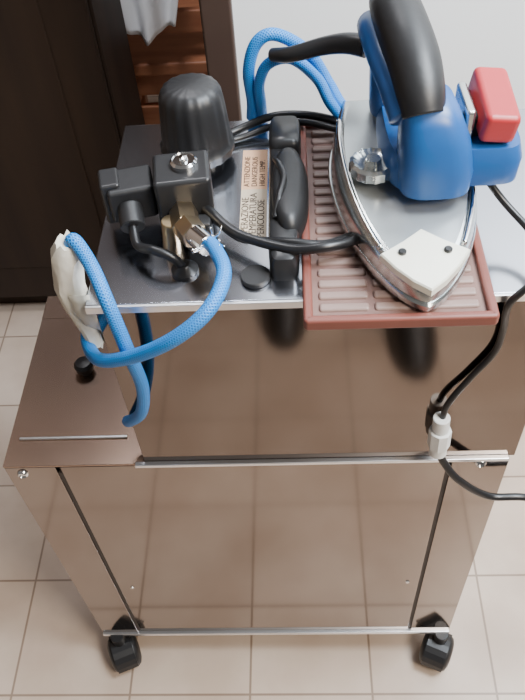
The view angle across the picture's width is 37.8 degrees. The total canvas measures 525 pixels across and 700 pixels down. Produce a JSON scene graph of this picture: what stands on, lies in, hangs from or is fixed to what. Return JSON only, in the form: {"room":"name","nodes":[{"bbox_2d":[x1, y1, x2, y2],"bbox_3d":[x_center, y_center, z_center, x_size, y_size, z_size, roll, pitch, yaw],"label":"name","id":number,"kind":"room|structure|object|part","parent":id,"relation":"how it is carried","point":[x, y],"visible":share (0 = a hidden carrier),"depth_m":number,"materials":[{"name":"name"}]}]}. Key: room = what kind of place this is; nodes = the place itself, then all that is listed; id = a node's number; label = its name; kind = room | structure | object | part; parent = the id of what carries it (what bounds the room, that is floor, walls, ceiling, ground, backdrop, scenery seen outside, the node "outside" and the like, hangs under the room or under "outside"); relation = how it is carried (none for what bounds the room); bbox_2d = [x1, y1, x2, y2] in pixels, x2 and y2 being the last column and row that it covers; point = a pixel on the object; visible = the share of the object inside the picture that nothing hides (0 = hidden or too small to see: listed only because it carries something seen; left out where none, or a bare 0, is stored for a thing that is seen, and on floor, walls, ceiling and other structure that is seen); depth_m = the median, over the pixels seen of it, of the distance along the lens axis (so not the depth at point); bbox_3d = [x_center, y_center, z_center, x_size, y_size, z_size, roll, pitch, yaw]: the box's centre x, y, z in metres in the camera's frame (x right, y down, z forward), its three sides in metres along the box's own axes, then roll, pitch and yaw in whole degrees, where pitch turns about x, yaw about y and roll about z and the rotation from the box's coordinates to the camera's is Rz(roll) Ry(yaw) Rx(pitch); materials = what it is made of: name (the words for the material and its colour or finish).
{"room":"laundry","nodes":[
{"label":"laundry","id":0,"kind":"room"},
{"bbox_2d":[0,95,524,699],"bbox_3d":[-0.252,0.378,1.469,5.000,0.050,5.600,-2,50,3],"label":"floor","id":1,"kind":"structure","parent":0,"point":[53,647],"depth_m":1.31,"materials":[{"name":"tile"}]},
{"bbox_2d":[0,0,144,302],"bbox_3d":[-0.575,-0.800,1.174,0.550,1.950,0.260,-2,50,3],"label":"wardrobe","id":2,"kind":"object","parent":1,"relation":"on","point":[69,93],"visible":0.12,"depth_m":1.47,"materials":[{"name":"brown wood"}]},
{"bbox_3d":[-0.576,-0.737,1.081,0.375,1.710,0.004,-2,50,3],"label":"door panel","id":3,"kind":"part","parent":2,"relation":"part of","materials":[{"name":"brown wood"}]},
{"bbox_2d":[127,0,207,124],"bbox_3d":[-0.211,-0.762,1.827,0.345,0.860,0.410,-2,50,3],"label":"wooden chair","id":4,"kind":"object","parent":1,"relation":"on","point":[175,51],"visible":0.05,"depth_m":1.70,"materials":[{"name":"brown wood"}]},
{"bbox_3d":[-0.349,-0.759,2.103,0.036,0.450,0.036,-2,50,3],"label":"leg","id":5,"kind":"part","parent":4,"relation":"part of","materials":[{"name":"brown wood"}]},
{"bbox_2d":[120,0,177,45],"bbox_3d":[-0.271,-0.783,1.501,0.320,0.341,0.114,-2,50,3],"label":"cloth","id":6,"kind":"object","parent":4,"relation":"on","point":[147,19],"visible":0.66,"depth_m":1.56,"materials":[{"name":"white fabric"}]},
{"bbox_3d":[-0.212,-0.772,1.815,0.345,0.030,0.410,-2,50,3],"label":"seat","id":7,"kind":"part","parent":4,"relation":"part of","materials":[{"name":"brown wood"}]},
{"bbox_3d":[-0.212,-0.604,1.727,0.269,0.050,0.024,-2,50,3],"label":"rail","id":8,"kind":"part","parent":4,"relation":"part of","materials":[{"name":"brown wood"}]},
{"bbox_2d":[3,73,524,673],"bbox_3d":[0.267,0.119,1.000,1.105,0.950,0.312,-2,50,3],"label":"steam generator","id":9,"kind":"object","parent":1,"relation":"on","point":[278,476],"visible":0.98,"depth_m":0.82,"materials":[{"name":"silver metal"}]},
{"bbox_3d":[-0.247,0.294,1.058,0.058,0.513,0.006,-2,50,3],"label":"frame","id":10,"kind":"part","parent":9,"relation":"part of","materials":[{"name":"silver metal"}]},
{"bbox_2d":[3,318,144,467],"bbox_3d":[-0.209,0.044,0.926,0.160,0.003,0.224,-2,50,3],"label":"shelf","id":11,"kind":"object","parent":9,"relation":"attached to","point":[66,417],"depth_m":0.90,"materials":[{"name":"silver metal"}]},
{"bbox_3d":[-0.216,0.021,0.930,0.024,0.021,0.024,-2,50,3],"label":"shelf knob","id":12,"kind":"part","parent":9,"relation":"part of","materials":[{"name":"black plastic"}]},
{"bbox_3d":[-0.237,0.476,1.263,0.022,0.028,0.022,-18,51,-11],"label":"stem","id":13,"kind":"part","parent":9,"relation":"part of","materials":[{"name":"black plastic"}]},
{"bbox_2d":[109,636,138,673],"bbox_3d":[-0.232,0.498,1.273,0.034,0.031,0.058,-18,51,-11],"label":"caster wheel","id":14,"kind":"object","parent":9,"relation":"attached to","point":[124,656],"depth_m":1.26,"materials":[{"name":"black plastic"}]},
{"bbox_2d":[50,230,231,426],"bbox_3d":[-0.097,0.022,0.703,0.160,0.285,0.100,-2,50,3],"label":"hose","id":15,"kind":"object","parent":9,"relation":"attached to","point":[71,255],"visible":0.97,"depth_m":0.62,"materials":[{"name":"blue rubber"}]},
{"bbox_3d":[0.002,0.287,1.046,0.431,0.509,0.005,-2,50,3],"label":"panel","id":16,"kind":"part","parent":9,"relation":"part of","materials":[{"name":"silver metal"}]},
{"bbox_3d":[-0.008,-0.127,0.715,0.025,0.001,0.073,-2,50,3],"label":"label plate","id":17,"kind":"part","parent":9,"relation":"part of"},
{"bbox_3d":[-0.007,-0.179,0.758,0.025,0.001,0.063,-2,50,3],"label":"label plate","id":18,"kind":"part","parent":9,"relation":"part of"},
{"bbox_2d":[242,27,365,119],"bbox_3d":[0.042,-0.267,0.746,0.137,0.124,0.052,20,54,20],"label":"hose","id":19,"kind":"object","parent":9,"relation":"on","point":[305,56],"visible":0.91,"depth_m":0.73,"materials":[{"name":"blue braided fabric"},{"name":"black rubber"}]},
{"bbox_3d":[0.063,-0.144,0.727,0.425,0.004,0.265,-2,50,3],"label":"plate","id":20,"kind":"part","parent":9,"relation":"part of","materials":[{"name":"silver metal"}]},
{"bbox_2d":[300,126,499,330],"bbox_3d":[0.112,-0.127,0.699,0.155,0.012,0.279,-2,50,3],"label":"tray","id":21,"kind":"object","parent":9,"relation":"on","point":[339,292],"visible":0.44,"depth_m":0.63,"materials":[{"name":"plastic"}]},
{"bbox_2d":[328,0,521,311],"bbox_3d":[0.133,-0.175,0.616,0.151,0.172,0.239,-3,50,2],"label":"iron","id":22,"kind":"object","parent":21,"relation":"on","point":[407,164],"depth_m":0.61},
{"bbox_2d":[421,634,451,671],"bbox_3d":[0.284,0.484,1.246,0.034,0.031,0.058,18,54,18],"label":"caster wheel","id":23,"kind":"object","parent":9,"relation":"attached to","point":[436,655],"depth_m":1.23,"materials":[{"name":"black plastic"}]},
{"bbox_3d":[0.287,0.462,1.235,0.022,0.028,0.022,18,54,18],"label":"stem","id":24,"kind":"part","parent":9,"relation":"part of","materials":[{"name":"black plastic"}]},
{"bbox_3d":[0.253,0.281,1.032,0.061,0.513,0.006,-2,50,3],"label":"frame","id":25,"kind":"part","parent":9,"relation":"part of","materials":[{"name":"silver metal"}]},
{"bbox_2d":[232,0,524,120],"bbox_3d":[1.058,-0.745,0.645,2.238,2.500,0.100,-2,50,3],"label":"wall","id":26,"kind":"structure","parent":0,"point":[470,35],"depth_m":0.99,"materials":[{"name":"white paint"}]},
{"bbox_2d":[199,0,241,120],"bbox_3d":[-0.080,-0.709,0.700,0.040,2.500,0.115,-2,50,3],"label":"trim","id":27,"kind":"structure","parent":26,"relation":"attached to","point":[217,21],"depth_m":0.99,"materials":[{"name":"brown wood"}]}
]}

